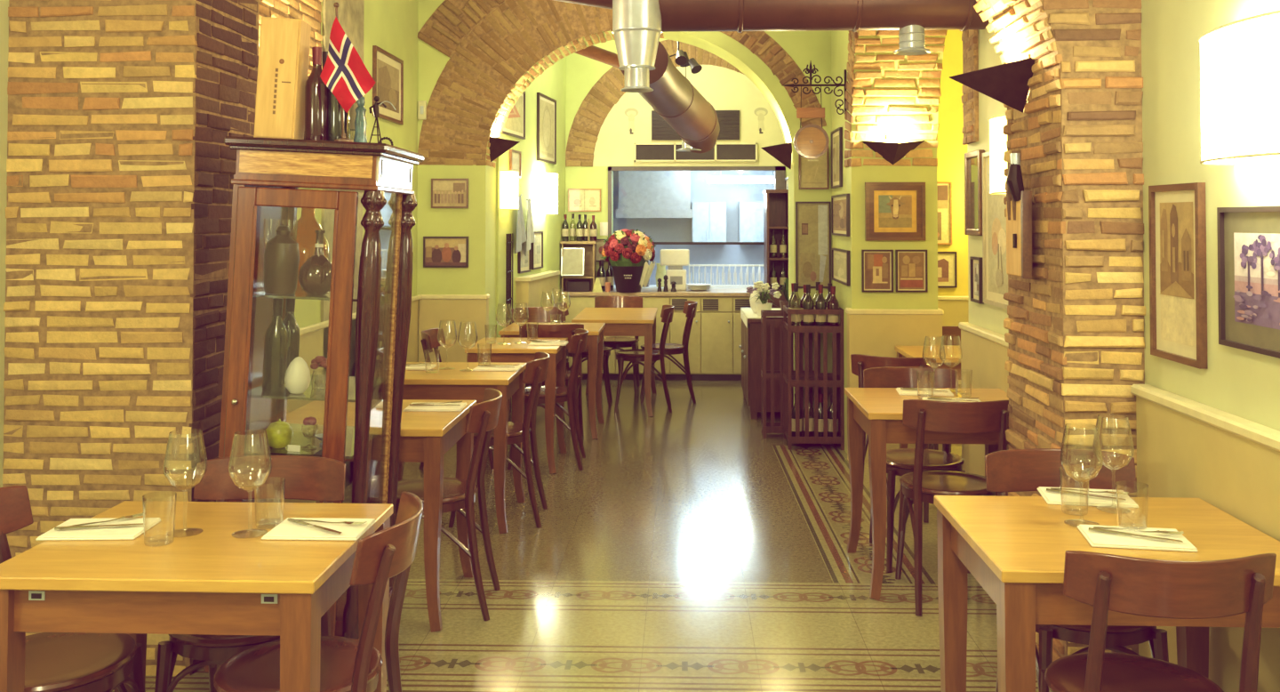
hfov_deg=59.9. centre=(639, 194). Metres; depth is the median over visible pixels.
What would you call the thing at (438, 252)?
framed picture
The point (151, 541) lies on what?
tumbler
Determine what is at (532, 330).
bistro chair
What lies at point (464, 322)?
bowl
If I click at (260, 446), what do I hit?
shelf
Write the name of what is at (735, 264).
plate
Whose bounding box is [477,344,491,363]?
tumbler
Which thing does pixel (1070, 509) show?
tumbler
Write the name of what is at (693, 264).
plate
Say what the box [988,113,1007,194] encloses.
wall lamp
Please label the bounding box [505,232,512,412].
iron stand
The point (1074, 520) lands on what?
wine glass
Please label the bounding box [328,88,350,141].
wine bottle
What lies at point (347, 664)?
bistro chair
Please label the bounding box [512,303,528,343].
wine glass
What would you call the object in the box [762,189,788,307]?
tall cabinet
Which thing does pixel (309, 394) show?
shelf
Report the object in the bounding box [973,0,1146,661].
wall pier
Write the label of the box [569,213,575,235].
wine bottle
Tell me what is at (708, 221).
upper cabinet
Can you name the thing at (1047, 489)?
knife
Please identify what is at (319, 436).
dish
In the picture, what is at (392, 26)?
wall
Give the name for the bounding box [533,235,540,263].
print
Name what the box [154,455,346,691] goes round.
bistro chair
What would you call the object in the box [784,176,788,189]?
framed picture
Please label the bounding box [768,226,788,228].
shelf
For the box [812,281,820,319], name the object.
wine bottle
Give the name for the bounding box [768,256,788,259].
shelf
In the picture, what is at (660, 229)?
wall
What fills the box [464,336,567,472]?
dining table
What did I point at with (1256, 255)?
print
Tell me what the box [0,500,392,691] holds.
dining table
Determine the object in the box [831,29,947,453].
wall
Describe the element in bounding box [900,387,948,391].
knife
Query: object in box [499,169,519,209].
wall lamp
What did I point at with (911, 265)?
print
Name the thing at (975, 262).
framed picture
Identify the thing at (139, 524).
knife
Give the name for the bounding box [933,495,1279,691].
dining table
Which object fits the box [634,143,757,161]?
air vent
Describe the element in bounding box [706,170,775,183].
lamp
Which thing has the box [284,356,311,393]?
egg
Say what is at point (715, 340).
counter
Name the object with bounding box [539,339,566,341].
fork
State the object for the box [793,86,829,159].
sign
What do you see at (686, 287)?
dinner plate
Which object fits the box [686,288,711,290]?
dinner plate
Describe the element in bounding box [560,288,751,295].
countertop
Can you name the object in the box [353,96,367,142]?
bottle
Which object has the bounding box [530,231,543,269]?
framed picture
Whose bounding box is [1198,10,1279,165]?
wall lamp
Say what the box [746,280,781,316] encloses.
flower bouquet
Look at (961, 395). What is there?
tumbler
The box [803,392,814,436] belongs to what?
wine bottle
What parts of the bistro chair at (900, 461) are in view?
post, leg, backrest, seat frame, seat, post, leg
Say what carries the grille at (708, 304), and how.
attached to the counter at (715, 340)
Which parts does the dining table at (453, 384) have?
leg, leg, leg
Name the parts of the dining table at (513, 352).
leg, leg, leg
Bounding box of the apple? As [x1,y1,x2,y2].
[264,418,293,447]
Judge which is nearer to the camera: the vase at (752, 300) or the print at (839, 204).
the print at (839, 204)
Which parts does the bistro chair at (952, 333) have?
backrest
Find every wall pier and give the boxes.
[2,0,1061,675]
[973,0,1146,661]
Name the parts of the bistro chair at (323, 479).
leg, post, seat, seat frame, backrest, post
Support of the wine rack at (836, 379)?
on the floor
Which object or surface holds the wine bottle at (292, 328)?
on the display cabinet at (273, 178)
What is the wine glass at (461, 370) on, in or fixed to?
on the dining table at (453, 384)
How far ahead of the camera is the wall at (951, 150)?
8.72 m
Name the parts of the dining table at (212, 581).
leg, slot plate, leg, slot plate, leg, leg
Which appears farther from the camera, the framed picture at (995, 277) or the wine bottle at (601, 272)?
the wine bottle at (601, 272)
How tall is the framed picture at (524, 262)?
0.330 m
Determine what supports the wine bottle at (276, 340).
on the display cabinet at (273, 178)
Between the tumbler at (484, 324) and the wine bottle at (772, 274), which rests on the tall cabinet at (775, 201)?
the wine bottle at (772, 274)
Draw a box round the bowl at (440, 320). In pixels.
[437,320,456,348]
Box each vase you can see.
[311,368,326,388]
[749,290,767,312]
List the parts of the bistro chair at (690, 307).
leg, leg, seat, seat frame, post, backrest, post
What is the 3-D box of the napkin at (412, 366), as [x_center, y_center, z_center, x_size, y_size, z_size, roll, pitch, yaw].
[-1.205,0.905,5.840,0.236,0.010,0.170,0,-1,2]
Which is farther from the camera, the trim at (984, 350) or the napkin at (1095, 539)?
the trim at (984, 350)
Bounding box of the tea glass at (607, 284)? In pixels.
[604,281,610,291]
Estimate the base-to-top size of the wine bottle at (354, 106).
0.312 m
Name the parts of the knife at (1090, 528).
handle, blade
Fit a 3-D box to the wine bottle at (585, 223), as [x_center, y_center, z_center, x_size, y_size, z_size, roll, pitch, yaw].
[-0.529,0.319,10.785,0.064,0.257,0.063,0,-1,2]
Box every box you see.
[253,16,311,139]
[567,280,591,291]
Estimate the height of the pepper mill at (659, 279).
0.130 m
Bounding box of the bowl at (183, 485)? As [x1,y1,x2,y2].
[162,428,207,489]
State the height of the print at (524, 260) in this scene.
0.242 m
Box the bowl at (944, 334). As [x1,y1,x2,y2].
[939,334,962,367]
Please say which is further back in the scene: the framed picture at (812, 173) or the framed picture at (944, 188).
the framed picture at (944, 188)
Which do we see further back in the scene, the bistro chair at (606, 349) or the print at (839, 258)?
the bistro chair at (606, 349)
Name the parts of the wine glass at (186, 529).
stem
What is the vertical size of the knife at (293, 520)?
0.007 m
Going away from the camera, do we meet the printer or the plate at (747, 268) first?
the printer
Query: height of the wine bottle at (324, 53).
0.312 m
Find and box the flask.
[297,229,331,295]
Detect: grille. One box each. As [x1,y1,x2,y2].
[672,298,687,310]
[703,298,718,310]
[735,298,750,310]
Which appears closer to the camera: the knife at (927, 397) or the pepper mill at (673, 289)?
the knife at (927, 397)
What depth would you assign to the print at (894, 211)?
7.02 m
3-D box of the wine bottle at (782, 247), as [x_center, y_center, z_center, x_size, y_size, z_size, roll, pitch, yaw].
[1.291,0.440,10.009,0.065,0.250,0.063,0,-1,2]
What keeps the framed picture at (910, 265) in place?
attached to the wall at (890, 97)
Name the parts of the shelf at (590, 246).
panel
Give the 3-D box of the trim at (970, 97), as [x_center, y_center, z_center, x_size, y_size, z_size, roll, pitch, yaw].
[1.716,-0.755,5.764,0.033,0.974,0.301,0,-1,2]
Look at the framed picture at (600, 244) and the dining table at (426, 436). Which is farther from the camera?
the framed picture at (600, 244)
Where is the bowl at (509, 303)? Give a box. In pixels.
[496,303,511,326]
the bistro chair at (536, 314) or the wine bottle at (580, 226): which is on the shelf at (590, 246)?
the wine bottle at (580, 226)
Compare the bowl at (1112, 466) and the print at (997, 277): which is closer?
the bowl at (1112, 466)
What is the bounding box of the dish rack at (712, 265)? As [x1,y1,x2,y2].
[688,264,763,287]
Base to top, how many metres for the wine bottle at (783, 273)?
0.242 m
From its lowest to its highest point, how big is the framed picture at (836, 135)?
0.400 m
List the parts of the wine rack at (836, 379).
post, post, rail, rail, rail, rail, post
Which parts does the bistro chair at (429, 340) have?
post, backrest, post, leg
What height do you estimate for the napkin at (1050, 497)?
0.010 m
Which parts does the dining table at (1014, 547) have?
leg, leg, leg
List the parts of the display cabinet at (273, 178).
knob, door frame, veneer panel, moulding, glass, panel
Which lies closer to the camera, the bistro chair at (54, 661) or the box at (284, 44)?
the bistro chair at (54, 661)
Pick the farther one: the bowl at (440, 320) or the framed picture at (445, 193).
the framed picture at (445, 193)
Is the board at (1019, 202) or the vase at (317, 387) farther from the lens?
the board at (1019, 202)
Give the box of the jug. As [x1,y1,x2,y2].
[655,263,665,286]
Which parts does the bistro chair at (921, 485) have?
leg, post, seat, seat frame, backrest, post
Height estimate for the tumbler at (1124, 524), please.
0.115 m
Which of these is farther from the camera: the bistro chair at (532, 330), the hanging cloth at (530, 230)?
the hanging cloth at (530, 230)
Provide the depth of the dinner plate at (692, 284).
10.78 m
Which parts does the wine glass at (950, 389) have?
stem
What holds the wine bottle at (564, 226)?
on the shelf at (590, 246)
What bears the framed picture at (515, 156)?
attached to the wall at (551, 83)
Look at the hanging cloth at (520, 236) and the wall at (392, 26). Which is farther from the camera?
the hanging cloth at (520, 236)
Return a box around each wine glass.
[162,428,207,535]
[228,429,271,537]
[437,320,456,369]
[457,321,477,371]
[496,303,511,344]
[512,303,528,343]
[551,288,564,321]
[922,335,945,367]
[939,334,962,391]
[1059,422,1103,526]
[1092,413,1134,513]
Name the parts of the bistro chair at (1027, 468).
post, leg, backrest, seat frame, seat, leg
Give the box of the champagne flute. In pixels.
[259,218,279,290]
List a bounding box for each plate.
[686,287,711,288]
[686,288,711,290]
[687,283,711,286]
[687,284,710,287]
[692,264,694,283]
[697,265,700,282]
[704,265,705,283]
[716,264,718,284]
[721,266,724,284]
[728,266,730,283]
[734,264,735,284]
[739,264,742,284]
[745,266,748,283]
[752,266,754,284]
[758,264,760,280]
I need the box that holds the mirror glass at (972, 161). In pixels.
[968,156,977,229]
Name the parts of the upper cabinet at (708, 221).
door, door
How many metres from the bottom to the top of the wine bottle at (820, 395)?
0.302 m
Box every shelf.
[244,423,354,458]
[247,374,355,401]
[252,288,358,301]
[560,218,597,291]
[766,431,783,432]
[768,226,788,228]
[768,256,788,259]
[784,376,840,386]
[785,328,839,332]
[792,431,840,443]
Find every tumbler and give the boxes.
[142,490,176,546]
[253,476,285,528]
[424,349,439,373]
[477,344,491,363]
[484,324,496,343]
[526,321,538,340]
[916,370,934,399]
[954,368,972,397]
[1058,465,1089,515]
[1115,480,1148,528]
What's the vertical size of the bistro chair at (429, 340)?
0.833 m
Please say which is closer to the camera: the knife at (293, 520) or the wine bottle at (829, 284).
the knife at (293, 520)
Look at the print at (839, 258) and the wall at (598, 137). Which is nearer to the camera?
the print at (839, 258)
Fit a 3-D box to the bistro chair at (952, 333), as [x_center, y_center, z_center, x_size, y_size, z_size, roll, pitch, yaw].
[2.086,1.276,7.092,0.440,0.833,0.487,0,-1,2]
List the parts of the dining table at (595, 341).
leg, leg, leg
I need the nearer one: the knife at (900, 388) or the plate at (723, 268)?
the knife at (900, 388)
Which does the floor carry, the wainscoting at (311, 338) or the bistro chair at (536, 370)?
the bistro chair at (536, 370)
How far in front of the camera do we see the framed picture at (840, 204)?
7.46 m
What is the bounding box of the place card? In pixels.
[287,444,300,451]
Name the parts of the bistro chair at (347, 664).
seat, seat frame, post, backrest, post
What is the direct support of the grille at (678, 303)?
attached to the counter at (715, 340)
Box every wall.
[0,0,8,487]
[258,0,418,487]
[416,0,832,416]
[495,56,565,410]
[565,38,785,281]
[613,170,775,285]
[785,166,788,177]
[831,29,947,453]
[936,29,967,295]
[967,0,1279,431]
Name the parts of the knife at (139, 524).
handle, blade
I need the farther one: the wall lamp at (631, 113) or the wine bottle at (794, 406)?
the wall lamp at (631, 113)
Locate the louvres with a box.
[651,110,739,140]
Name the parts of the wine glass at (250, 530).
stem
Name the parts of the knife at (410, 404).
handle, blade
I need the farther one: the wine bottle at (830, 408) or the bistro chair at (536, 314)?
the bistro chair at (536, 314)
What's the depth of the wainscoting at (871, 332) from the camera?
7.00 m
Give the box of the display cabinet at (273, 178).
[203,136,423,691]
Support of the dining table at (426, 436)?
on the floor
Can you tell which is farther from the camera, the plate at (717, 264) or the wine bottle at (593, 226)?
the plate at (717, 264)
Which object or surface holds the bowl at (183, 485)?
on the wine glass at (186, 529)
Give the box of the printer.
[660,248,689,290]
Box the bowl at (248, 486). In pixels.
[228,429,271,490]
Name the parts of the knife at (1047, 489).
handle, blade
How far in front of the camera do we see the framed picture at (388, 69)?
7.28 m
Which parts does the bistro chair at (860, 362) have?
post, backrest, post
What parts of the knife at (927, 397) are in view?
handle, blade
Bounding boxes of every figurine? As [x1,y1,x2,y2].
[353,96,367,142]
[368,96,396,145]
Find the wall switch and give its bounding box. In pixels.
[417,100,426,119]
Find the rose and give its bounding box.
[310,355,327,388]
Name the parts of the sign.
chain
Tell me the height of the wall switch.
0.140 m
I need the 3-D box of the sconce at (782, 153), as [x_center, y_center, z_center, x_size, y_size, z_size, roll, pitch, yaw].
[1.005,-0.282,8.215,0.218,0.192,0.360,0,-1,2]
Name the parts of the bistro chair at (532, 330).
post, backrest, seat frame, seat, post, leg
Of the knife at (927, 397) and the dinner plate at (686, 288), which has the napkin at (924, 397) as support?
the knife at (927, 397)
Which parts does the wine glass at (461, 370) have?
stem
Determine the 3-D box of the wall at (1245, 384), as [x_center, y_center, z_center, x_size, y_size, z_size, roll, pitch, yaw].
[1.604,-0.216,1.317,0.100,3.550,9.150,0,-1,2]
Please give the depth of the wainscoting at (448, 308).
8.07 m
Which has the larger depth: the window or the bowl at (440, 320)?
the window
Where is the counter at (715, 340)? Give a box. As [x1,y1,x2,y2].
[560,288,751,380]
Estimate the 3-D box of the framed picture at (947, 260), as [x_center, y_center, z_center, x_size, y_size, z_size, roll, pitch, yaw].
[2.295,0.585,8.692,0.360,0.280,0.022,0,-1,2]
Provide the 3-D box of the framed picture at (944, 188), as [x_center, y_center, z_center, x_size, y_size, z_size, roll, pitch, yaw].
[2.290,0.145,8.702,0.300,0.490,0.022,0,-1,2]
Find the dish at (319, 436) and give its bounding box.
[314,432,322,445]
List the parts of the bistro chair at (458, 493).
seat frame, seat, post, backrest, post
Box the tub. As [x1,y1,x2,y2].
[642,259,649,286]
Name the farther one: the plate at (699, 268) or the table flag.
the plate at (699, 268)
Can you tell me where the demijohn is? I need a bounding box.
[289,208,330,289]
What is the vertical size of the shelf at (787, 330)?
0.014 m
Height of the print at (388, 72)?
0.296 m
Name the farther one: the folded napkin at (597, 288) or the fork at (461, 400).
the folded napkin at (597, 288)
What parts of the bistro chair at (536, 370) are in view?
leg, seat frame, seat, post, backrest, post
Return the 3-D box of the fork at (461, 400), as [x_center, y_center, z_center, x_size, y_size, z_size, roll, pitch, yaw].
[-0.842,0.865,4.622,0.203,0.009,0.021,0,-1,-13]
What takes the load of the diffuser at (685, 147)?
attached to the ventilation duct at (673, 97)
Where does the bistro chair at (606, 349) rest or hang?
on the floor
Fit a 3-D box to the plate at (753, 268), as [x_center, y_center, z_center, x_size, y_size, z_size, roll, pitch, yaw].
[1.161,0.821,11.417,0.017,0.210,0.208,0,-1,2]
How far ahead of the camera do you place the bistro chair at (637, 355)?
8.83 m
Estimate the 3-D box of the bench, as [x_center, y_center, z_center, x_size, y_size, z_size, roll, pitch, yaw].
[0.709,1.367,11.453,2.800,0.840,0.500,0,-1,2]
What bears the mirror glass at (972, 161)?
attached to the framed picture at (972, 159)
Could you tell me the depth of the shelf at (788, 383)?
7.40 m
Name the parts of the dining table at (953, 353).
leg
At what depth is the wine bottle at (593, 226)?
10.74 m
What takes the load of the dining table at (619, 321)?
on the floor
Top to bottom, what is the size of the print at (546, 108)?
0.500 m
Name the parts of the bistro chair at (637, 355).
leg, seat, seat frame, post, post, backrest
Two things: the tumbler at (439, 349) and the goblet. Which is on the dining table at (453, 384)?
the tumbler at (439, 349)
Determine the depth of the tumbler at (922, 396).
4.85 m
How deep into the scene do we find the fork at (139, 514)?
2.82 m
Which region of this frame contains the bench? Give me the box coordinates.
[613,284,754,288]
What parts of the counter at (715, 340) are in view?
door, door, drawer, door, drawer, door, door, drawer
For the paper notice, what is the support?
attached to the wall at (598, 137)
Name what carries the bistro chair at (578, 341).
on the floor
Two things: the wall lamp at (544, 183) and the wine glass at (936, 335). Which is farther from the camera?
the wall lamp at (544, 183)
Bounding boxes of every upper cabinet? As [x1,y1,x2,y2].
[691,201,726,241]
[737,201,763,241]
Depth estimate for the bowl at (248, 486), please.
2.75 m
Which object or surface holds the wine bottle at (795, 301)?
on the wine rack at (836, 379)
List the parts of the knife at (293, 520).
handle, blade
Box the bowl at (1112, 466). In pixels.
[1092,413,1134,469]
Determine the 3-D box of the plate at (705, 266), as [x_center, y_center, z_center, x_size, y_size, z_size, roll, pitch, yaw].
[0.670,0.821,11.437,0.017,0.210,0.208,0,-1,2]
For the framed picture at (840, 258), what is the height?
0.225 m
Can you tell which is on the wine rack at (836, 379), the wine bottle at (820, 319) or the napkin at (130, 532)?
the wine bottle at (820, 319)
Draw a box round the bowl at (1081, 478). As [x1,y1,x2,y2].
[1059,422,1103,481]
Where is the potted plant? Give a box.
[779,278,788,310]
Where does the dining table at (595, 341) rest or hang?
on the floor
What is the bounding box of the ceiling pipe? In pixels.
[575,45,619,68]
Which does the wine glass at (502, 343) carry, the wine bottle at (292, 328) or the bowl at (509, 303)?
the bowl at (509, 303)
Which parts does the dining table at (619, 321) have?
leg, leg, leg, leg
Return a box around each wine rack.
[760,310,820,438]
[783,304,844,449]
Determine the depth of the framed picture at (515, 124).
9.08 m
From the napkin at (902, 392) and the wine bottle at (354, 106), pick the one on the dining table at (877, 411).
the napkin at (902, 392)
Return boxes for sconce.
[488,136,519,161]
[760,142,791,168]
[861,140,924,165]
[949,56,1034,112]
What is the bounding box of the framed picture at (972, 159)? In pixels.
[964,149,984,235]
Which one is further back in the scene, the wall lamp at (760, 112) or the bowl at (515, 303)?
the wall lamp at (760, 112)
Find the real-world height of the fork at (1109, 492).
0.009 m
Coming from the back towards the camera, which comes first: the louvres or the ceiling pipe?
the louvres
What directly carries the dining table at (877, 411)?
on the floor
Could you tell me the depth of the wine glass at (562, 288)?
8.51 m
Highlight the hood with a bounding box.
[616,170,693,217]
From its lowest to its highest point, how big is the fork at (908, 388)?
0.009 m
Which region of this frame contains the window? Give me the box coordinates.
[608,166,785,265]
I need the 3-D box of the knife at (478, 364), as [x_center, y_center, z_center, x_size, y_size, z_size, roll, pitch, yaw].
[-0.747,0.893,5.786,0.210,0.007,0.015,0,-1,19]
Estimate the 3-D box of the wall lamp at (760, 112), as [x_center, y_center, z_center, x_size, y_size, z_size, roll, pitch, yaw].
[1.185,-0.726,10.875,0.134,0.257,0.001,0,-1,2]
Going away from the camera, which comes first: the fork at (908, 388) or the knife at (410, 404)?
the knife at (410, 404)
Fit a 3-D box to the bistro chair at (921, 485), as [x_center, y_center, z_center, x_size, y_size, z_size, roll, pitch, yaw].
[1.262,1.218,4.510,0.440,0.833,0.487,0,-1,2]
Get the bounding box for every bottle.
[262,297,287,391]
[264,224,299,294]
[282,298,300,369]
[304,46,327,140]
[322,51,327,68]
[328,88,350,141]
[350,103,357,130]
[561,214,568,240]
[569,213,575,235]
[576,214,583,240]
[582,214,587,240]
[590,215,597,240]
[598,259,605,291]
[606,262,613,290]
[769,229,776,257]
[769,262,776,288]
[779,229,786,257]
[779,262,787,289]
[788,282,799,325]
[790,282,801,321]
[792,392,802,436]
[800,284,806,325]
[802,284,814,325]
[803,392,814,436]
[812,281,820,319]
[815,284,826,325]
[817,392,823,436]
[824,282,831,325]
[826,286,839,325]
[827,392,838,436]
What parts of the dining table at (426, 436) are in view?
leg, leg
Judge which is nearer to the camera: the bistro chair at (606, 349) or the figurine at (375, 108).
the figurine at (375, 108)
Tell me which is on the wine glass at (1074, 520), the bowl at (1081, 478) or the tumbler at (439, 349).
the bowl at (1081, 478)
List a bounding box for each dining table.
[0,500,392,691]
[281,399,476,631]
[398,361,526,533]
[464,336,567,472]
[498,322,605,439]
[571,307,657,416]
[844,387,1009,599]
[895,345,960,447]
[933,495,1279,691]
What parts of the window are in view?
rail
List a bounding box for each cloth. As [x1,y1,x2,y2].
[514,194,526,253]
[523,197,535,255]
[740,308,787,327]
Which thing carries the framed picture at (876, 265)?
attached to the wall at (890, 97)
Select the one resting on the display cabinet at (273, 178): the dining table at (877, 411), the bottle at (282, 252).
the bottle at (282, 252)
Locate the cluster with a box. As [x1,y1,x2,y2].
[669,40,702,77]
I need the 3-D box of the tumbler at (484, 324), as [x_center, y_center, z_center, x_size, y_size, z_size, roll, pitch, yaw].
[-0.943,0.878,7.018,0.076,0.115,0.077,0,-1,-7]
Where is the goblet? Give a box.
[301,416,318,448]
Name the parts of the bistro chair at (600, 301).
backrest, seat frame, seat, leg, post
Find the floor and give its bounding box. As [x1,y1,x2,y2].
[112,379,1038,691]
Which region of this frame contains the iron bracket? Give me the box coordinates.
[783,61,846,114]
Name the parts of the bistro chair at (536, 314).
backrest, leg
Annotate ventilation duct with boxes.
[553,0,988,32]
[611,0,662,92]
[620,40,719,152]
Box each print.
[376,58,399,112]
[503,96,522,133]
[512,152,519,175]
[520,241,528,267]
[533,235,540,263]
[539,98,553,158]
[832,135,839,182]
[833,199,846,231]
[833,252,846,279]
[864,252,889,288]
[878,194,911,227]
[898,252,924,288]
[937,256,952,283]
[974,263,978,295]
[987,164,1007,294]
[1160,201,1194,346]
[1233,232,1279,329]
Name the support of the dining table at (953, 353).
on the floor
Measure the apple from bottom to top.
0.092 m
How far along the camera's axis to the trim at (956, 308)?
8.66 m
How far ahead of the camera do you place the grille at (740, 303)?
10.54 m
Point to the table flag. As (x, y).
(344, 72)
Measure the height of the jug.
0.240 m
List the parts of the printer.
panel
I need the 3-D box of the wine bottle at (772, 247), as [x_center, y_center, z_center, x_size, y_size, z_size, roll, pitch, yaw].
[1.201,0.440,10.013,0.065,0.250,0.063,0,-1,2]
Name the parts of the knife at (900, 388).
handle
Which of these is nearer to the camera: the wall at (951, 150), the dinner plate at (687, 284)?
the wall at (951, 150)
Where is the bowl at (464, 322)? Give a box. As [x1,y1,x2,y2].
[457,321,477,349]
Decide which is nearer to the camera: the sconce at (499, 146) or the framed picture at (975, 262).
the framed picture at (975, 262)
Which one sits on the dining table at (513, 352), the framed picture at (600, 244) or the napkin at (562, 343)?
the napkin at (562, 343)
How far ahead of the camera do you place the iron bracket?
7.27 m
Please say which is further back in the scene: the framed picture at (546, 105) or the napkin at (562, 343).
the framed picture at (546, 105)
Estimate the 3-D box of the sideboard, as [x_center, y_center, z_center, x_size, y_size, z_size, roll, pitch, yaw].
[1.075,1.348,9.056,0.487,0.770,1.130,0,-1,2]
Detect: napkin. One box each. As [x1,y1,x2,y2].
[35,517,161,540]
[261,517,375,540]
[402,401,467,411]
[405,364,436,369]
[472,364,522,371]
[528,341,568,345]
[592,277,602,292]
[896,387,953,396]
[922,396,981,401]
[1036,486,1138,507]
[1077,524,1198,551]
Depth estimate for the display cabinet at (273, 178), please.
3.51 m
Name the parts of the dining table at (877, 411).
leg, leg, leg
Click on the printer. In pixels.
(675, 259)
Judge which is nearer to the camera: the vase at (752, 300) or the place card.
the place card
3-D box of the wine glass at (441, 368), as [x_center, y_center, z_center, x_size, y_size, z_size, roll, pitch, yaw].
[-1.008,0.783,5.808,0.104,0.251,0.104,1,-2,-39]
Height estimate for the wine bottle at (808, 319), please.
0.302 m
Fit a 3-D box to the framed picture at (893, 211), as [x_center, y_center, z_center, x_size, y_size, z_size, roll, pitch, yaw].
[1.613,0.104,7.022,0.372,0.368,0.035,0,-1,2]
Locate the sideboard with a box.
[738,307,780,418]
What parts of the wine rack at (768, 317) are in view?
post, post, rail, rail, rail, rail, post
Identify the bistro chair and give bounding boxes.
[0,485,145,691]
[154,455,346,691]
[213,491,423,691]
[392,388,502,620]
[419,328,493,469]
[448,351,550,527]
[507,328,588,470]
[511,306,569,386]
[519,323,583,441]
[553,302,612,407]
[594,296,642,393]
[614,304,674,412]
[640,300,697,403]
[850,353,938,522]
[863,366,970,573]
[895,399,1008,615]
[942,326,961,452]
[984,448,1168,691]
[1040,550,1276,691]
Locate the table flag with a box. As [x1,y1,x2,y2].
[320,2,375,142]
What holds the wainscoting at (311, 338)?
attached to the wall at (392, 26)
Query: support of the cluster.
hanging from the ceiling
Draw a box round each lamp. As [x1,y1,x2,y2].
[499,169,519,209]
[532,171,558,214]
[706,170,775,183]
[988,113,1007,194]
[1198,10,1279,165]
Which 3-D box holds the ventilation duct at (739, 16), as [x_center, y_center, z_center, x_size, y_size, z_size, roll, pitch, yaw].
[-0.007,-1.366,5.637,3.542,1.096,0.332,0,-1,2]
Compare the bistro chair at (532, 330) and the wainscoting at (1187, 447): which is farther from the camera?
the bistro chair at (532, 330)
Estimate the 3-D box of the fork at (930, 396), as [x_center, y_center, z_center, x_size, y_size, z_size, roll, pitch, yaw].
[1.346,0.868,4.753,0.203,0.009,0.021,0,-1,10]
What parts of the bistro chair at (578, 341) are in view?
leg, seat frame, seat, post, backrest, post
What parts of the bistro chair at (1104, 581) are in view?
leg, post, seat, backrest, post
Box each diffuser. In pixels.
[676,139,701,151]
[893,24,930,55]
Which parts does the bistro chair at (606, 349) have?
backrest, seat frame, seat, leg, leg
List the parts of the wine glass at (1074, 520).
stem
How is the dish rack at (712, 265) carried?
on the bench
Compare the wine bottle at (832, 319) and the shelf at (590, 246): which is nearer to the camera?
the wine bottle at (832, 319)
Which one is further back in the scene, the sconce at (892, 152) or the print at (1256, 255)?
the sconce at (892, 152)
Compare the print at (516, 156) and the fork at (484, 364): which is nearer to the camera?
the fork at (484, 364)
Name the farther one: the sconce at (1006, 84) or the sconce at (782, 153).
the sconce at (782, 153)
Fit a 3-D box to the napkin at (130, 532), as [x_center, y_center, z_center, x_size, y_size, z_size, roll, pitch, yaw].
[-1.353,0.837,2.787,0.236,0.010,0.170,0,-1,-2]
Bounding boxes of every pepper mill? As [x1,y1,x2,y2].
[656,278,662,291]
[663,274,668,291]
[671,280,676,291]
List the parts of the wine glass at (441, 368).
stem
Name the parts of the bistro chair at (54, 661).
post, backrest, seat, seat frame, leg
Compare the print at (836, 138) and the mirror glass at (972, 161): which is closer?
the mirror glass at (972, 161)
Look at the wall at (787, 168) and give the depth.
10.72 m
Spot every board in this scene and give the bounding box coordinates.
[560,248,584,275]
[1006,152,1031,278]
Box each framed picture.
[372,45,403,124]
[423,236,468,267]
[431,178,468,207]
[502,91,525,139]
[509,149,521,178]
[517,241,530,272]
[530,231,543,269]
[536,92,556,164]
[568,188,600,211]
[596,239,607,261]
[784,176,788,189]
[795,201,831,287]
[798,147,829,189]
[830,127,842,188]
[831,193,849,236]
[831,247,850,285]
[861,249,893,292]
[864,182,925,239]
[895,249,927,292]
[937,182,951,244]
[937,251,957,287]
[964,149,984,235]
[969,256,983,303]
[982,152,1007,309]
[1148,182,1207,368]
[1216,206,1279,358]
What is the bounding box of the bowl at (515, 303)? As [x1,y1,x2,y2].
[512,303,528,326]
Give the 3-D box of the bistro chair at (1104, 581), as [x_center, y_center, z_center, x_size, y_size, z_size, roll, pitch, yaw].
[1.137,1.173,2.514,0.440,0.833,0.487,0,-1,2]
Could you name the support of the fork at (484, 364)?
on the napkin at (515, 368)
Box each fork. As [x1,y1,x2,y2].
[58,512,146,529]
[289,519,367,524]
[416,400,462,403]
[483,364,518,365]
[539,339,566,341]
[907,387,949,389]
[929,396,979,399]
[1050,487,1128,494]
[1093,526,1183,534]
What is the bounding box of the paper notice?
[600,222,607,235]
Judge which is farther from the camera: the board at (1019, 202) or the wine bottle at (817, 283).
the wine bottle at (817, 283)
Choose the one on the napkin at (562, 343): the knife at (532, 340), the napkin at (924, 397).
the knife at (532, 340)
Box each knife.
[54,522,143,529]
[287,517,342,534]
[409,403,460,405]
[478,364,513,367]
[531,340,560,342]
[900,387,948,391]
[927,397,978,401]
[1046,488,1126,500]
[1088,527,1183,542]
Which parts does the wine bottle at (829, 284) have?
bottle glass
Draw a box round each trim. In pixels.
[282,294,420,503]
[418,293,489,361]
[515,270,560,386]
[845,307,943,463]
[937,296,968,383]
[958,321,1008,476]
[960,29,978,144]
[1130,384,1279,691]
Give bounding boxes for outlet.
[620,86,653,92]
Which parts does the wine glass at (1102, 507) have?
stem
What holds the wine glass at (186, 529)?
on the dining table at (212, 581)
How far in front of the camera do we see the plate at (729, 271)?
11.36 m
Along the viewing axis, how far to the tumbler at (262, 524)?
2.82 m
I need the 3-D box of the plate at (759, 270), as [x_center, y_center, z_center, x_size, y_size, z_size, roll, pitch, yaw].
[1.223,0.821,11.415,0.017,0.210,0.208,0,-1,2]
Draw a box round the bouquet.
[600,228,655,292]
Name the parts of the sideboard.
door, door, door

